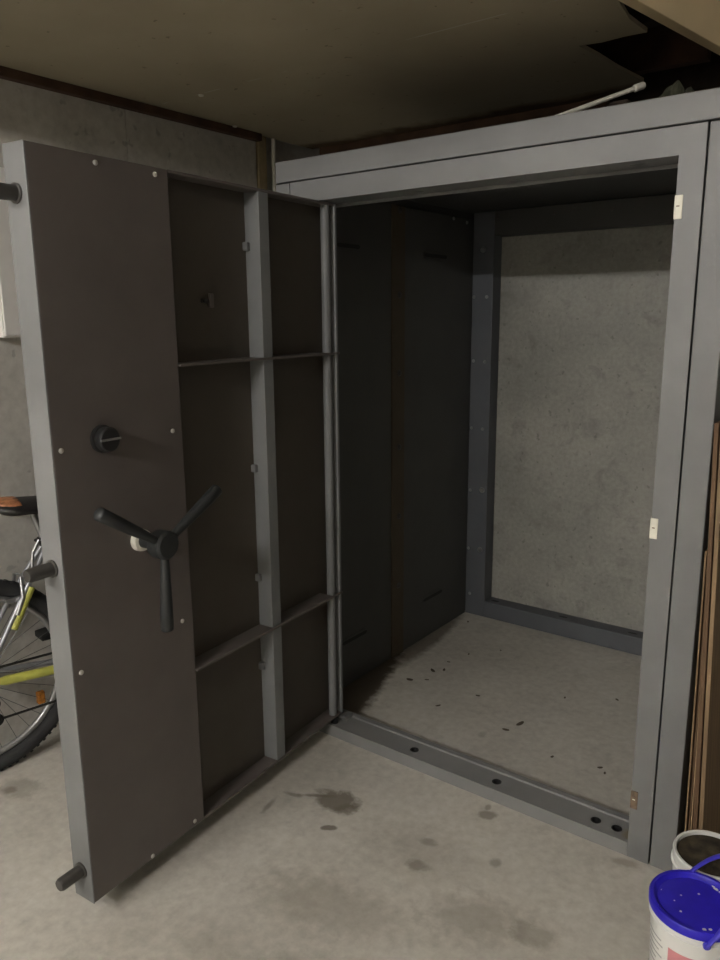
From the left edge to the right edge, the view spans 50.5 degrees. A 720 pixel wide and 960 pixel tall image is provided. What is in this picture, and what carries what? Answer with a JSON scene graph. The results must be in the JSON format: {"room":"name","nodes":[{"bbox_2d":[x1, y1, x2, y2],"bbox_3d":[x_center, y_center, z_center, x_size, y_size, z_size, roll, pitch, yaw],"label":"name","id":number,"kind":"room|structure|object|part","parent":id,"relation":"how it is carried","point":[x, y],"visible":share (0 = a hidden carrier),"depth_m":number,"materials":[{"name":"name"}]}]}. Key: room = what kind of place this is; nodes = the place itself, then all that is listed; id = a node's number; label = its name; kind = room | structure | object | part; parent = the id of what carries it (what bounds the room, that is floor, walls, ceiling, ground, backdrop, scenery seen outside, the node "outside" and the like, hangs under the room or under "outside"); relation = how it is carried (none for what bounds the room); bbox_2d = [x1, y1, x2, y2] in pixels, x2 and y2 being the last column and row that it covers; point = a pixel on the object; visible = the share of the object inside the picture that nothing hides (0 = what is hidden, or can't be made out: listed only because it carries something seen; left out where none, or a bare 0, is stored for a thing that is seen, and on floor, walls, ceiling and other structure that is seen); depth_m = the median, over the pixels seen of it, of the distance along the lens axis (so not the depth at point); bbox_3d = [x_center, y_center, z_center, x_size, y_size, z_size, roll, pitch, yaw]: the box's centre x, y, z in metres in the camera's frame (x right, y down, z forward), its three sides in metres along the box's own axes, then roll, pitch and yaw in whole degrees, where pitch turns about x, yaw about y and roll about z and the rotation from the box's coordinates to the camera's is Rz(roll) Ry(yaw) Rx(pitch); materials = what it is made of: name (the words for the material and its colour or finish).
{"room":"basement storage room","nodes":[
{"label":"basement storage room","id":0,"kind":"room"},
{"bbox_2d":[0,79,318,746],"bbox_3d":[-2.259,-0.143,1.278,0.150,2.780,7.420,8,15,36],"label":"wall","id":1,"kind":"structure","parent":0,"point":[28,113],"depth_m":2.71,"materials":[{"name":"concrete"}]},
{"bbox_2d":[0,167,20,337],"bbox_3d":[-1.082,-0.741,2.533,0.118,0.520,0.320,8,15,36],"label":"upper cabinet","id":2,"kind":"object","parent":1,"relation":"attached to","point":[9,317],"visible":0.12,"depth_m":2.42,"materials":[{"name":"white"}]},
{"bbox_2d":[0,66,261,141],"bbox_3d":[-1.408,-1.214,2.062,0.035,0.030,3.235,8,15,36],"label":"trim","id":3,"kind":"structure","parent":1,"relation":"attached to","point":[6,73],"depth_m":2.75,"materials":[{"name":"brown wood"}]},
{"bbox_2d":[256,136,267,189],"bbox_3d":[-0.442,-0.401,3.607,0.051,2.281,0.050,8,15,36],"label":"stud","id":4,"kind":"object","parent":1,"relation":"attached to","point":[261,157],"visible":0.1,"depth_m":3.37,"materials":[{"name":"brown wood"}]},
{"bbox_2d":[271,139,276,191],"bbox_3d":[-0.380,-0.412,3.656,0.020,2.281,0.020,8,15,36],"label":"pipe","id":5,"kind":"object","parent":1,"relation":"attached to","point":[273,143],"visible":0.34,"depth_m":3.43,"materials":[{"name":"plastic"}]},
{"bbox_2d":[319,94,609,154],"bbox_3d":[0.368,-1.489,3.222,1.370,0.065,0.046,8,15,36],"label":"trim","id":6,"kind":"structure","parent":1,"relation":"attached to","point":[550,111],"depth_m":3.16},
{"bbox_2d":[623,3,662,27],"bbox_3d":[0.247,-1.547,2.772,1.770,0.140,0.045,8,15,36],"label":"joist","id":7,"kind":"object","parent":1,"relation":"attached to","point":[645,20],"visible":0.02,"depth_m":2.31,"materials":[{"name":"brown wood"}]},
{"bbox_2d":[586,25,710,74],"bbox_3d":[0.457,-1.578,3.052,1.770,0.140,0.045,8,15,36],"label":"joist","id":8,"kind":"object","parent":1,"relation":"attached to","point":[661,48],"visible":0.14,"depth_m":2.62,"materials":[{"name":"brown wood"}]},
{"bbox_2d":[0,0,647,148],"bbox_3d":[-0.603,-1.167,1.716,1.742,0.012,3.645,8,15,36],"label":"ceiling","id":9,"kind":"structure","parent":0,"point":[312,74],"depth_m":2.33,"materials":[{"name":"beige paint"}]},
{"bbox_2d":[0,612,664,959],"bbox_3d":[-0.423,1.547,0.242,4.710,0.120,7.720,8,15,36],"label":"floor","id":10,"kind":"structure","parent":0,"point":[339,850],"depth_m":2.21,"materials":[{"name":"concrete"}]},
{"bbox_2d":[0,496,58,770],"bbox_3d":[-0.872,0.434,2.825,1.739,0.982,0.502,-11,15,-41],"label":"bicycle","id":11,"kind":"object","parent":10,"relation":"on","point":[25,597],"visible":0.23,"depth_m":2.58,"materials":[{"name":"rubber"}]},
{"bbox_3d":[-1.166,0.067,2.491,0.074,0.029,0.142,-11,15,-41],"label":"saddle panel","id":12,"kind":"part","parent":11,"relation":"part of","materials":[{"name":"orange leather"}]},
{"bbox_3d":[-0.926,0.370,2.764,0.931,0.598,0.141,-11,15,-41],"label":"frame","id":13,"kind":"part","parent":11,"relation":"part of","materials":[{"name":"yellow metal"}]},
{"bbox_3d":[-1.067,0.680,2.618,0.433,0.190,0.012,-11,15,-41],"label":"chain","id":14,"kind":"part","parent":11,"relation":"part of","materials":[{"name":"metal"}]},
{"bbox_3d":[-1.087,0.155,2.578,0.058,0.132,0.024,-11,15,-41],"label":"seat post","id":15,"kind":"part","parent":11,"relation":"part of","materials":[{"name":"metal"}]},
{"bbox_2d":[275,87,719,870],"bbox_3d":[0.730,-0.097,2.830,1.478,1.994,1.421,8,15,36],"label":"strongroom","id":16,"kind":"object","parent":10,"relation":"on","point":[422,223],"visible":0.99,"depth_m":2.85,"materials":[{"name":"grey metal"}]},
{"bbox_2d":[0,139,342,903],"bbox_3d":[-0.374,0.120,2.158,0.181,1.844,1.189,7,14,32],"label":"door","id":17,"kind":"structure","parent":16,"relation":"attached to","point":[179,330],"depth_m":2.02,"materials":[{"name":"grey metal"}]},
{"bbox_3d":[-0.704,0.185,1.748,0.073,1.794,0.004,7,14,32],"label":"edge plate","id":18,"kind":"part","parent":17,"relation":"part of","materials":[{"name":"grey metal"}]},
{"bbox_3d":[-0.587,-0.095,1.772,0.025,0.058,0.058,7,14,32],"label":"dial knob","id":19,"kind":"part","parent":17,"relation":"part of","materials":[{"name":"black plastic"}]},
{"bbox_3d":[-0.424,0.080,2.225,0.019,1.794,1.119,7,14,32],"label":"skin plate","id":20,"kind":"part","parent":17,"relation":"part of","materials":[{"name":"grey metal"}]},
{"bbox_3d":[-0.216,-0.033,2.728,0.059,1.925,0.100,8,15,36],"label":"post","id":21,"kind":"part","parent":16,"relation":"part of","materials":[{"name":"grey metal"}]},
{"bbox_3d":[-0.074,0.876,2.862,0.090,0.014,0.042,8,15,36],"label":"pivot plate","id":22,"kind":"part","parent":16,"relation":"part of","materials":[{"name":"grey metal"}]},
{"bbox_3d":[-0.041,-0.098,3.004,0.012,1.935,0.564,8,15,36],"label":"panel","id":23,"kind":"part","parent":16,"relation":"part of","materials":[{"name":"metal"}]},
{"bbox_2d":[410,747,418,751],"bbox_3d":[0.188,0.943,2.633,0.030,0.026,0.030,8,15,36],"label":"hole","id":24,"kind":"object","parent":16,"relation":"attached to","point":[412,749],"depth_m":2.64,"materials":[{"name":"black plastic"}]},
{"bbox_3d":[0.355,-0.212,3.520,0.012,1.935,0.585,8,15,36],"label":"panel","id":25,"kind":"part","parent":16,"relation":"part of","materials":[{"name":"metal"}]},
{"bbox_3d":[0.328,0.965,2.544,1.156,0.043,0.120,8,15,36],"label":"sill","id":26,"kind":"part","parent":16,"relation":"part of","materials":[{"name":"grey metal"}]},
{"bbox_2d":[492,779,500,784],"bbox_3d":[0.439,0.980,2.450,0.030,0.026,0.030,8,15,36],"label":"hole","id":27,"kind":"object","parent":16,"relation":"attached to","point":[494,781],"depth_m":2.46,"materials":[{"name":"black plastic"}]},
{"bbox_3d":[0.724,-1.067,2.693,1.397,0.012,1.308,8,15,36],"label":"roof panel","id":28,"kind":"part","parent":16,"relation":"part of","materials":[{"name":"metal"}]},
{"bbox_3d":[1.148,0.723,3.545,1.234,0.084,0.082,8,15,36],"label":"rail","id":29,"kind":"part","parent":16,"relation":"part of","materials":[{"name":"grey metal"}]},
{"bbox_2d":[590,817,600,823],"bbox_3d":[0.698,1.019,2.259,0.030,0.026,0.030,8,15,36],"label":"hole","id":30,"kind":"object","parent":16,"relation":"attached to","point":[593,820],"depth_m":2.27,"materials":[{"name":"black plastic"}]},
{"bbox_2d":[557,82,645,114],"bbox_3d":[0.635,-1.056,2.156,0.382,0.153,0.021,-4,13,-15],"label":"conduit","id":31,"kind":"object","parent":16,"relation":"on","point":[637,87],"visible":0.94,"depth_m":2.17,"materials":[{"name":"plastic"}]},
{"bbox_2d":[633,82,645,91],"bbox_3d":[0.801,-1.127,2.188,0.038,0.029,0.021,-4,13,-15],"label":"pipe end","id":32,"kind":"object","parent":31,"relation":"attached to","point":[637,87],"depth_m":2.18,"materials":[{"name":"plastic"}]},
{"bbox_2d":[611,825,621,831],"bbox_3d":[0.748,1.026,2.223,0.030,0.026,0.030,8,15,36],"label":"hole","id":33,"kind":"object","parent":16,"relation":"attached to","point":[614,828],"depth_m":2.23,"materials":[{"name":"black plastic"}]},
{"bbox_2d":[607,99,630,105],"bbox_3d":[0.765,-1.035,2.229,0.060,0.117,0.100,8,15,36],"label":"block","id":34,"kind":"object","parent":16,"relation":"on","point":[624,101],"visible":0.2,"depth_m":2.18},
{"bbox_3d":[0.762,0.888,2.119,0.019,0.054,0.008,8,15,36],"label":"strike plate","id":35,"kind":"part","parent":16,"relation":"part of","materials":[{"name":"beige metal"}]},
{"bbox_3d":[0.754,0.124,1.957,0.019,0.054,0.008,8,15,36],"label":"strike plate","id":36,"kind":"part","parent":16,"relation":"part of","materials":[{"name":"white metal"}]},
{"bbox_2d":[658,80,694,97],"bbox_3d":[0.870,-1.010,2.071,0.129,0.132,0.173,8,15,36],"label":"lump","id":37,"kind":"object","parent":16,"relation":"on","point":[676,88],"visible":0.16,"depth_m":2.05,"materials":[{"name":"grey stone"}]},
{"bbox_3d":[0.749,-0.641,1.793,0.019,0.054,0.008,8,15,36],"label":"strike plate","id":38,"kind":"part","parent":16,"relation":"part of","materials":[{"name":"white metal"}]},
{"bbox_3d":[0.854,0.127,1.943,0.064,1.925,0.100,8,15,36],"label":"post","id":39,"kind":"part","parent":16,"relation":"part of","materials":[{"name":"grey metal"}]},
{"bbox_2d":[649,854,719,959],"bbox_3d":[0.749,0.992,1.710,0.196,0.332,0.200,8,15,36],"label":"paint bucket","id":40,"kind":"object","parent":10,"relation":"on","point":[684,905],"visible":1,"depth_m":1.68,"materials":[{"name":"white plastic"}]},
{"bbox_3d":[0.700,1.055,1.649,0.071,0.065,0.010,8,14,33],"label":"label panel","id":41,"kind":"part","parent":40,"relation":"part of","materials":[{"name":"red paper"}]},
{"bbox_3d":[0.747,0.945,1.698,0.196,0.022,0.196,8,15,36],"label":"lid","id":42,"kind":"part","parent":40,"relation":"part of","materials":[{"name":"blue plastic"}]},
{"bbox_3d":[0.792,0.899,1.677,0.091,0.136,0.210,2,12,12],"label":"bail handle","id":43,"kind":"part","parent":40,"relation":"part of","materials":[{"name":"blue plastic"}]},
{"bbox_2d":[671,830,719,881],"bbox_3d":[0.855,1.013,1.874,0.181,0.220,0.181,8,15,36],"label":"bucket","id":44,"kind":"object","parent":10,"relation":"on","point":[691,847],"visible":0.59,"depth_m":1.88,"materials":[{"name":"white plastic"}]},
{"bbox_2d":[690,683,700,829],"bbox_3d":[1.057,0.592,2.212,0.021,0.900,0.600,8,15,36],"label":"sheet","id":45,"kind":"object","parent":10,"relation":"on","point":[692,810],"visible":0.04,"depth_m":2.01,"materials":[{"name":"brown wood"}]},
{"bbox_2d":[684,549,707,831],"bbox_3d":[1.051,0.577,2.223,0.018,0.925,0.620,8,15,36],"label":"sheet","id":46,"kind":"object","parent":10,"relation":"on","point":[706,551],"visible":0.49,"depth_m":1.97,"materials":[{"name":"brown wood"}]},
{"bbox_2d":[688,589,705,830],"bbox_3d":[1.050,0.584,2.213,0.020,0.915,0.580,8,15,36],"label":"sheet","id":47,"kind":"object","parent":10,"relation":"on","point":[705,589],"visible":0.09,"depth_m":1.99,"materials":[{"name":"brown wood"}]},
{"bbox_2d":[693,421,719,829],"bbox_3d":[1.021,0.433,2.117,0.052,1.250,0.550,8,15,36],"label":"sheet","id":48,"kind":"object","parent":10,"relation":"on","point":[716,442],"visible":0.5,"depth_m":1.88,"materials":[{"name":"brown wood"}]},
{"bbox_2d":[698,445,719,833],"bbox_3d":[1.048,0.435,2.133,0.052,1.240,0.600,8,15,36],"label":"wooden boards","id":49,"kind":"object","parent":10,"relation":"on","point":[709,812],"visible":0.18,"depth_m":1.95,"materials":[{"name":"brown wood"}]},
{"bbox_2d":[491,224,673,631],"bbox_3d":[1.834,-0.522,2.897,4.710,2.780,0.150,8,15,36],"label":"wall","id":50,"kind":"structure","parent":0,"point":[583,314],"depth_m":3.50,"materials":[{"name":"concrete"}]},
{"bbox_2d":[618,0,719,54],"bbox_3d":[0.115,-1.347,1.366,4.086,0.499,0.039,-12,16,-42],"label":"beam","id":51,"kind":"structure","parent":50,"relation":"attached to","point":[698,21],"depth_m":2.14,"materials":[{"name":"beige paint"}]}
]}

